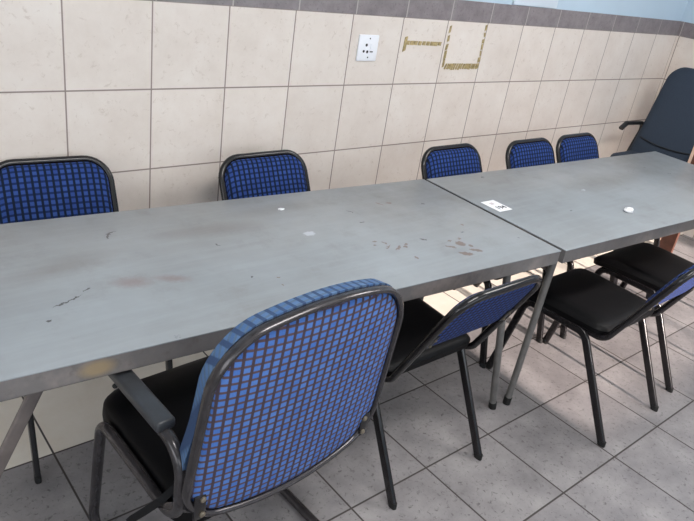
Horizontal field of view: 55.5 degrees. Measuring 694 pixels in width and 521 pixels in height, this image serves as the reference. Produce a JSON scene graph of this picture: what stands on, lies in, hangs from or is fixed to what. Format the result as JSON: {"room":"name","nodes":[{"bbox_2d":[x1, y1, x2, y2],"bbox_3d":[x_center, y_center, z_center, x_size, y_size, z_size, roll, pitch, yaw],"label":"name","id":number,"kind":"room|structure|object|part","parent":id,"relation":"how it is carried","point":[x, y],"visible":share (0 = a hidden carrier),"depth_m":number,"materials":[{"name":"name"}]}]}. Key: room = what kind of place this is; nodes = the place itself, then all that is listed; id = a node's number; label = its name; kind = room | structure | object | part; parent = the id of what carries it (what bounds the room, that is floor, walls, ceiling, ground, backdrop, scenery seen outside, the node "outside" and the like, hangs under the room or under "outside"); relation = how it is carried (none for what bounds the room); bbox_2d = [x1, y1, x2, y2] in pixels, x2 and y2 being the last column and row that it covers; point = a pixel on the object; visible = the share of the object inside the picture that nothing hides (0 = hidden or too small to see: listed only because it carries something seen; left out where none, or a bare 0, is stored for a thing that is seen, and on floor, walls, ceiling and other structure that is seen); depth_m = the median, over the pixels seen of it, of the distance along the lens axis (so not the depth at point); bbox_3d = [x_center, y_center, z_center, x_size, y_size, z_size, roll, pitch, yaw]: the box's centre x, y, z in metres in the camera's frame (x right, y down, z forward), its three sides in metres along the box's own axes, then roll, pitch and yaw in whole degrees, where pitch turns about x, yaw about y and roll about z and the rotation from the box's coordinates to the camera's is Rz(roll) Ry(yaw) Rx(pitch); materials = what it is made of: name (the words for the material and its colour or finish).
{"room":"meeting room","nodes":[
{"label":"meeting room","id":0,"kind":"room"},
{"bbox_2d":[0,0,687,210],"bbox_3d":[-0.416,-0.975,2.524,7.340,2.800,0.150,-13,34,-38],"label":"wall","id":1,"kind":"structure","parent":0,"point":[161,93],"depth_m":2.75,"materials":[{"name":"tile"}]},
{"bbox_2d":[356,34,378,60],"bbox_3d":[0.092,-0.938,2.913,0.114,0.112,0.013,-13,34,-38],"label":"wall socket","id":2,"kind":"object","parent":1,"relation":"attached to","point":[367,47],"visible":1,"depth_m":2.91,"materials":[{"name":"white plastic"}]},
{"bbox_2d":[154,0,681,34],"bbox_3d":[-0.465,-1.010,2.453,7.190,0.094,0.152,-13,34,-38],"label":"trim","id":3,"kind":"structure","parent":1,"relation":"attached to","point":[456,10],"depth_m":3.23,"materials":[{"name":"tile"}]},
{"bbox_2d":[402,36,441,51],"bbox_3d":[0.359,-1.021,3.122,0.256,0.070,0.003,-13,34,-38],"label":"residue","id":4,"kind":"object","parent":1,"relation":"attached to","point":[406,42],"visible":1,"depth_m":3.10,"materials":[{"name":"beige"}]},
{"bbox_2d":[442,25,451,66],"bbox_3d":[0.489,-1.047,3.231,0.019,0.200,0.003,-13,34,-38],"label":"residue","id":5,"kind":"object","parent":1,"relation":"attached to","point":[448,38],"visible":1,"depth_m":3.23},
{"bbox_2d":[444,63,477,69],"bbox_3d":[0.581,-0.986,3.358,0.256,0.033,0.003,-13,34,-38],"label":"residue","id":6,"kind":"object","parent":1,"relation":"attached to","point":[465,66],"visible":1,"depth_m":3.35,"materials":[{"name":"beige"}]},
{"bbox_2d":[476,25,487,68],"bbox_3d":[0.694,-1.098,3.395,0.018,0.220,0.003,-13,34,-38],"label":"residue","id":7,"kind":"object","parent":1,"relation":"attached to","point":[483,40],"visible":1,"depth_m":3.39,"materials":[{"name":"beige"}]},
{"bbox_2d":[512,0,558,8],"bbox_3d":[1.042,-1.581,3.422,0.390,0.500,0.012,-13,34,-38],"label":"wall panel","id":8,"kind":"object","parent":1,"relation":"attached to","point":[536,3],"visible":1,"depth_m":3.53,"materials":[{"name":"paint"}]},
{"bbox_2d":[0,233,693,520],"bbox_3d":[0.792,1.222,1.552,7.190,0.100,4.500,-13,34,-38],"label":"floor","id":9,"kind":"structure","parent":0,"point":[542,460],"depth_m":2.39,"materials":[{"name":"tile"}]},
{"bbox_2d":[0,155,172,483],"bbox_3d":[-0.878,0.146,2.158,0.444,0.798,0.647,-10,32,-34],"label":"chair","id":10,"kind":"object","parent":9,"relation":"on","point":[31,189],"visible":0.43,"depth_m":2.19,"materials":[{"name":"blue fabric"}]},
{"bbox_3d":[-0.935,0.458,1.943,0.017,0.398,0.135,-10,32,-34],"label":"leg","id":11,"kind":"part","parent":10,"relation":"part of","materials":[{"name":"black metal"}]},
{"bbox_3d":[-0.974,-0.205,2.204,0.370,0.243,0.026,-10,6,-34],"label":"backrest","id":12,"kind":"part","parent":10,"relation":"part of","materials":[{"name":"blue fabric"}]},
{"bbox_3d":[-0.886,-0.048,2.119,0.411,0.422,0.523,-10,32,-34],"label":"frame","id":13,"kind":"part","parent":10,"relation":"part of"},
{"bbox_3d":[-0.589,0.395,2.184,0.017,0.398,0.135,-10,32,-34],"label":"leg","id":14,"kind":"part","parent":10,"relation":"part of","materials":[{"name":"black metal"}]},
{"bbox_2d":[89,278,403,520],"bbox_3d":[-0.290,0.385,1.665,0.585,0.974,0.592,-15,35,-41],"label":"armchair","id":15,"kind":"object","parent":9,"relation":"on","point":[295,383],"visible":1,"depth_m":1.39,"materials":[{"name":"blue fabric"}]},
{"bbox_3d":[-0.512,0.572,1.579,0.028,0.653,0.493,-15,35,-41],"label":"frame","id":16,"kind":"part","parent":15,"relation":"part of","materials":[{"name":"black metal"}]},
{"bbox_3d":[-0.450,0.286,1.421,0.044,0.027,0.250,-15,35,-41],"label":"armrest","id":17,"kind":"part","parent":15,"relation":"part of","materials":[{"name":"grey plastic"}]},
{"bbox_3d":[-0.333,0.418,1.735,0.500,0.119,0.475,-15,35,-41],"label":"seat","id":18,"kind":"part","parent":15,"relation":"part of","materials":[{"name":"black leather"}]},
{"bbox_3d":[-0.305,0.510,1.366,0.030,0.070,0.006,-15,35,-41],"label":"mounting plate","id":19,"kind":"part","parent":15,"relation":"part of","materials":[{"name":"black metal"}]},
{"bbox_2d":[180,278,391,501],"bbox_3d":[-0.112,0.280,1.443,0.538,0.543,0.124,-15,35,-41],"label":"chair backrest","id":20,"kind":"object","parent":15,"relation":"on","point":[270,408],"depth_m":1.35,"materials":[{"name":"blue fabric"}]},
{"bbox_3d":[-0.088,0.300,1.423,0.550,0.547,0.091,-15,35,-41],"label":"frame","id":21,"kind":"part","parent":15,"relation":"part of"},
{"bbox_3d":[-0.086,0.302,1.421,0.516,0.514,0.067,-15,35,-41],"label":"panel","id":22,"kind":"part","parent":15,"relation":"part of","materials":[{"name":"blue fabric"}]},
{"bbox_3d":[-0.127,0.465,1.922,0.028,0.653,0.493,-15,35,-41],"label":"frame","id":23,"kind":"part","parent":15,"relation":"part of","materials":[{"name":"black metal"}]},
{"bbox_3d":[0.043,0.414,1.676,0.030,0.070,0.006,-15,35,-41],"label":"mounting plate","id":24,"kind":"part","parent":15,"relation":"part of","materials":[{"name":"metal"}]},
{"bbox_2d":[218,150,310,199],"bbox_3d":[-0.195,0.061,2.557,0.444,0.798,0.647,-13,34,-38],"label":"chair","id":25,"kind":"object","parent":9,"relation":"on","point":[276,172],"visible":0.24,"depth_m":2.56,"materials":[{"name":"blue fabric"}]},
{"bbox_2d":[0,179,560,477],"bbox_3d":[-0.338,0.292,2.119,2.038,0.742,0.725,-11,32,-35],"label":"folding table","id":26,"kind":"object","parent":9,"relation":"on","point":[84,297],"visible":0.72,"depth_m":1.85,"materials":[{"name":"grey paint"}]},
{"bbox_3d":[-0.813,0.560,1.434,0.376,0.728,0.013,-12,33,-36],"label":"leg","id":27,"kind":"part","parent":26,"relation":"part of","materials":[{"name":"grey metal"}]},
{"bbox_3d":[-0.225,-0.025,2.014,1.878,0.049,0.722,-11,32,-35],"label":"edge rail","id":28,"kind":"part","parent":26,"relation":"part of","materials":[{"name":"metal"}]},
{"bbox_3d":[0.563,0.288,2.430,0.210,0.693,0.027,-15,35,-40],"label":"leg","id":29,"kind":"part","parent":26,"relation":"part of","materials":[{"name":"grey metal"}]},
{"bbox_2d":[373,275,542,509],"bbox_3d":[0.204,0.287,2.231,0.465,0.798,0.647,-13,34,-38],"label":"chair","id":30,"kind":"object","parent":9,"relation":"on","point":[425,336],"visible":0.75,"depth_m":2.08,"materials":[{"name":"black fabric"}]},
{"bbox_3d":[0.038,0.512,2.158,0.017,0.402,0.454,-13,34,-38],"label":"leg","id":31,"kind":"part","parent":30,"relation":"part of","materials":[{"name":"black metal"}]},
{"bbox_3d":[0.158,0.233,2.272,0.465,0.061,0.400,-13,34,-38],"label":"seat","id":32,"kind":"part","parent":30,"relation":"part of","materials":[{"name":"black leather"}]},
{"bbox_3d":[0.244,0.236,1.890,0.028,0.062,0.004,-13,60,-38],"label":"mounting plate","id":33,"kind":"part","parent":30,"relation":"part of","materials":[{"name":"black metal"}]},
{"bbox_3d":[0.271,0.146,2.108,0.411,0.422,0.523,-13,34,-38],"label":"frame","id":34,"kind":"part","parent":30,"relation":"part of","materials":[{"name":"black metal"}]},
{"bbox_3d":[0.364,0.435,2.421,0.017,0.402,0.454,-13,34,-38],"label":"leg","id":35,"kind":"part","parent":30,"relation":"part of","materials":[{"name":"black metal"}]},
{"bbox_3d":[0.404,0.156,1.946,0.370,0.243,0.007,-13,60,-38],"label":"panel","id":36,"kind":"part","parent":30,"relation":"part of","materials":[{"name":"blue fabric"}]},
{"bbox_3d":[0.395,0.142,1.953,0.370,0.243,0.026,-13,60,-38],"label":"backrest","id":37,"kind":"part","parent":30,"relation":"part of","materials":[{"name":"blue fabric"}]},
{"bbox_3d":[0.507,0.174,2.102,0.028,0.062,0.004,-13,60,-38],"label":"mounting plate","id":38,"kind":"part","parent":30,"relation":"part of","materials":[{"name":"black metal"}]},
{"bbox_2d":[421,143,547,368],"bbox_3d":[0.622,-0.055,3.062,0.444,0.798,0.647,-13,34,-38],"label":"chair","id":39,"kind":"object","parent":9,"relation":"on","point":[463,158],"visible":0.2,"depth_m":3.06,"materials":[{"name":"blue fabric"}]},
{"bbox_3d":[0.610,-0.249,3.020,0.411,0.422,0.523,-13,34,-38],"label":"frame","id":40,"kind":"part","parent":39,"relation":"part of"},
{"bbox_3d":[0.511,-0.403,3.097,0.370,0.243,0.026,-13,7,-38],"label":"backrest","id":41,"kind":"part","parent":39,"relation":"part of","materials":[{"name":"blue fabric"}]},
{"bbox_3d":[0.591,0.260,2.848,0.017,0.398,0.135,-13,34,-38],"label":"leg","id":42,"kind":"part","parent":39,"relation":"part of","materials":[{"name":"black metal"}]},
{"bbox_3d":[0.916,0.183,3.112,0.017,0.398,0.135,-13,34,-38],"label":"leg","id":43,"kind":"part","parent":39,"relation":"part of","materials":[{"name":"black metal"}]},
{"bbox_2d":[473,137,619,338],"bbox_3d":[1.083,-0.144,3.395,0.444,0.798,0.647,-13,34,-38],"label":"chair","id":44,"kind":"object","parent":9,"relation":"on","point":[534,151],"visible":0.24,"depth_m":3.38,"materials":[{"name":"blue fabric"}]},
{"bbox_3d":[1.071,-0.338,3.353,0.411,0.422,0.523,-13,34,-38],"label":"frame","id":45,"kind":"part","parent":44,"relation":"part of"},
{"bbox_3d":[0.973,-0.492,3.430,0.370,0.243,0.026,-13,7,-38],"label":"backrest","id":46,"kind":"part","parent":44,"relation":"part of","materials":[{"name":"blue fabric"}]},
{"bbox_3d":[1.052,0.171,3.181,0.017,0.398,0.135,-13,34,-38],"label":"leg","id":47,"kind":"part","parent":44,"relation":"part of","materials":[{"name":"black metal"}]},
{"bbox_3d":[1.378,0.094,3.445,0.017,0.398,0.135,-13,34,-38],"label":"leg","id":48,"kind":"part","parent":44,"relation":"part of","materials":[{"name":"black metal"}]},
{"bbox_2d":[420,151,693,405],"bbox_3d":[1.233,-0.009,3.241,1.857,0.736,0.731,-11,33,-36],"label":"folding table","id":49,"kind":"object","parent":9,"relation":"on","point":[576,208],"visible":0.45,"depth_m":2.81,"materials":[{"name":"laminate"}]},
{"bbox_2d":[481,200,511,211],"bbox_3d":[0.590,-0.216,2.605,0.078,0.001,0.100,-13,33,-37],"label":"paper card","id":50,"kind":"object","parent":49,"relation":"on","point":[493,204],"visible":1,"depth_m":2.60,"materials":[{"name":"white paper"}]},
{"bbox_3d":[0.702,0.265,2.520,0.027,0.686,0.051,8,26,-3],"label":"leg","id":51,"kind":"part","parent":49,"relation":"part of","materials":[{"name":"grey metal"}]},
{"bbox_3d":[1.282,-0.311,3.092,1.854,0.049,0.728,-11,33,-36],"label":"edge rail","id":52,"kind":"part","parent":49,"relation":"part of","materials":[{"name":"metal"}]},
{"bbox_2d":[624,207,633,212],"bbox_3d":[1.187,-0.215,2.780,0.053,0.020,0.038,-13,34,-38],"label":"scrap","id":53,"kind":"object","parent":49,"relation":"on","point":[626,209],"visible":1,"depth_m":2.77,"materials":[{"name":"white paper"}]},
{"bbox_2d":[486,265,693,447],"bbox_3d":[1.036,0.210,2.660,0.465,0.798,0.647,-13,34,-38],"label":"chair","id":54,"kind":"object","parent":9,"relation":"on","point":[583,301],"visible":0.98,"depth_m":2.60,"materials":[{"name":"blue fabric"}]},
{"bbox_3d":[0.686,0.310,2.777,0.017,0.398,0.135,-13,34,-38],"label":"leg","id":55,"kind":"part","parent":54,"relation":"part of","materials":[{"name":"black metal"}]},
{"bbox_3d":[1.012,0.233,3.041,0.017,0.398,0.135,-13,34,-38],"label":"leg","id":56,"kind":"part","parent":54,"relation":"part of","materials":[{"name":"black metal"}]},
{"bbox_3d":[0.870,0.436,2.587,0.017,0.402,0.454,-13,34,-38],"label":"leg","id":57,"kind":"part","parent":54,"relation":"part of","materials":[{"name":"black metal"}]},
{"bbox_3d":[0.990,0.156,2.702,0.465,0.061,0.400,-13,34,-38],"label":"seat","id":58,"kind":"part","parent":54,"relation":"part of","materials":[{"name":"black leather"}]},
{"bbox_3d":[1.102,0.070,2.537,0.411,0.422,0.523,-13,34,-38],"label":"frame","id":59,"kind":"part","parent":54,"relation":"part of","materials":[{"name":"black metal"}]},
{"bbox_3d":[1.196,0.359,2.851,0.017,0.402,0.454,-13,34,-38],"label":"leg","id":60,"kind":"part","parent":54,"relation":"part of","materials":[{"name":"black metal"}]},
{"bbox_3d":[1.226,0.066,2.382,0.370,0.243,0.026,-13,60,-38],"label":"backrest","id":61,"kind":"part","parent":54,"relation":"part of","materials":[{"name":"blue fabric"}]},
{"bbox_3d":[1.235,0.079,2.376,0.370,0.243,0.007,-13,60,-38],"label":"panel","id":62,"kind":"part","parent":54,"relation":"part of","materials":[{"name":"blue fabric"}]},
{"bbox_2d":[526,132,659,298],"bbox_3d":[1.424,-0.225,3.670,0.444,0.798,0.647,-13,34,-38],"label":"chair","id":63,"kind":"object","parent":9,"relation":"on","point":[578,146],"visible":0.23,"depth_m":3.67,"materials":[{"name":"blue fabric"}]},
{"bbox_3d":[1.412,-0.418,3.629,0.411,0.422,0.523,-13,34,-38],"label":"frame","id":64,"kind":"part","parent":63,"relation":"part of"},
{"bbox_3d":[1.313,-0.573,3.705,0.370,0.243,0.026,-13,7,-38],"label":"backrest","id":65,"kind":"part","parent":63,"relation":"part of","materials":[{"name":"blue fabric"}]},
{"bbox_3d":[1.718,0.013,3.720,0.017,0.398,0.135,-13,34,-38],"label":"leg","id":66,"kind":"part","parent":63,"relation":"part of","materials":[{"name":"black metal"}]},
{"bbox_2d":[560,242,693,392],"bbox_3d":[1.497,0.083,3.071,0.465,0.798,0.647,-13,34,-38],"label":"chair","id":67,"kind":"object","parent":9,"relation":"on","point":[647,267],"visible":0.68,"depth_m":3.02,"materials":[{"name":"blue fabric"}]},
{"bbox_3d":[1.148,0.183,3.188,0.017,0.398,0.135,-13,34,-38],"label":"leg","id":68,"kind":"part","parent":67,"relation":"part of","materials":[{"name":"black metal"}]},
{"bbox_3d":[1.473,0.106,3.452,0.017,0.398,0.135,-13,34,-38],"label":"leg","id":69,"kind":"part","parent":67,"relation":"part of","materials":[{"name":"black metal"}]},
{"bbox_3d":[1.331,0.309,2.998,0.017,0.402,0.454,-13,34,-38],"label":"leg","id":70,"kind":"part","parent":67,"relation":"part of","materials":[{"name":"black metal"}]},
{"bbox_3d":[1.451,0.029,3.112,0.465,0.061,0.400,-13,34,-38],"label":"seat","id":71,"kind":"part","parent":67,"relation":"part of","materials":[{"name":"black leather"}]},
{"bbox_2d":[610,67,693,161],"bbox_3d":[2.079,-0.675,4.400,0.549,1.147,0.559,-13,34,-38],"label":"office chair","id":72,"kind":"object","parent":9,"relation":"on","point":[668,128],"visible":0.57,"depth_m":4.40,"materials":[{"name":"grey fabric"}]},
{"bbox_3d":[1.993,-0.618,4.355,0.340,0.080,0.470,-13,34,-38],"label":"seat","id":73,"kind":"part","parent":72,"relation":"part of","materials":[{"name":"grey fabric"}]},
{"bbox_3d":[1.932,-0.831,4.539,0.315,0.270,0.033,-13,34,-38],"label":"armrest","id":74,"kind":"part","parent":72,"relation":"part of","materials":[{"name":"black plastic"}]},
{"bbox_2d":[659,147,693,252],"bbox_3d":[2.044,-0.377,4.006,0.028,0.952,0.106,-13,34,-38],"label":"wooden board","id":75,"kind":"object","parent":9,"relation":"on","point":[668,243],"visible":0.02,"depth_m":4.10,"materials":[{"name":"brown wood"}]},
{"bbox_2d":[652,0,693,237],"bbox_3d":[3.791,-0.641,3.235,0.150,2.800,4.508,-13,34,-38],"label":"wall","id":76,"kind":"structure","parent":0,"point":[682,52],"depth_m":4.64,"materials":[{"name":"tile"}]},
{"bbox_2d":[677,21,693,38],"bbox_3d":[3.801,-0.687,3.207,0.152,0.094,4.498,-13,34,-38],"label":"trim","id":77,"kind":"structure","parent":76,"relation":"attached to","point":[686,29],"depth_m":4.59,"materials":[{"name":"grey tile"}]}
]}

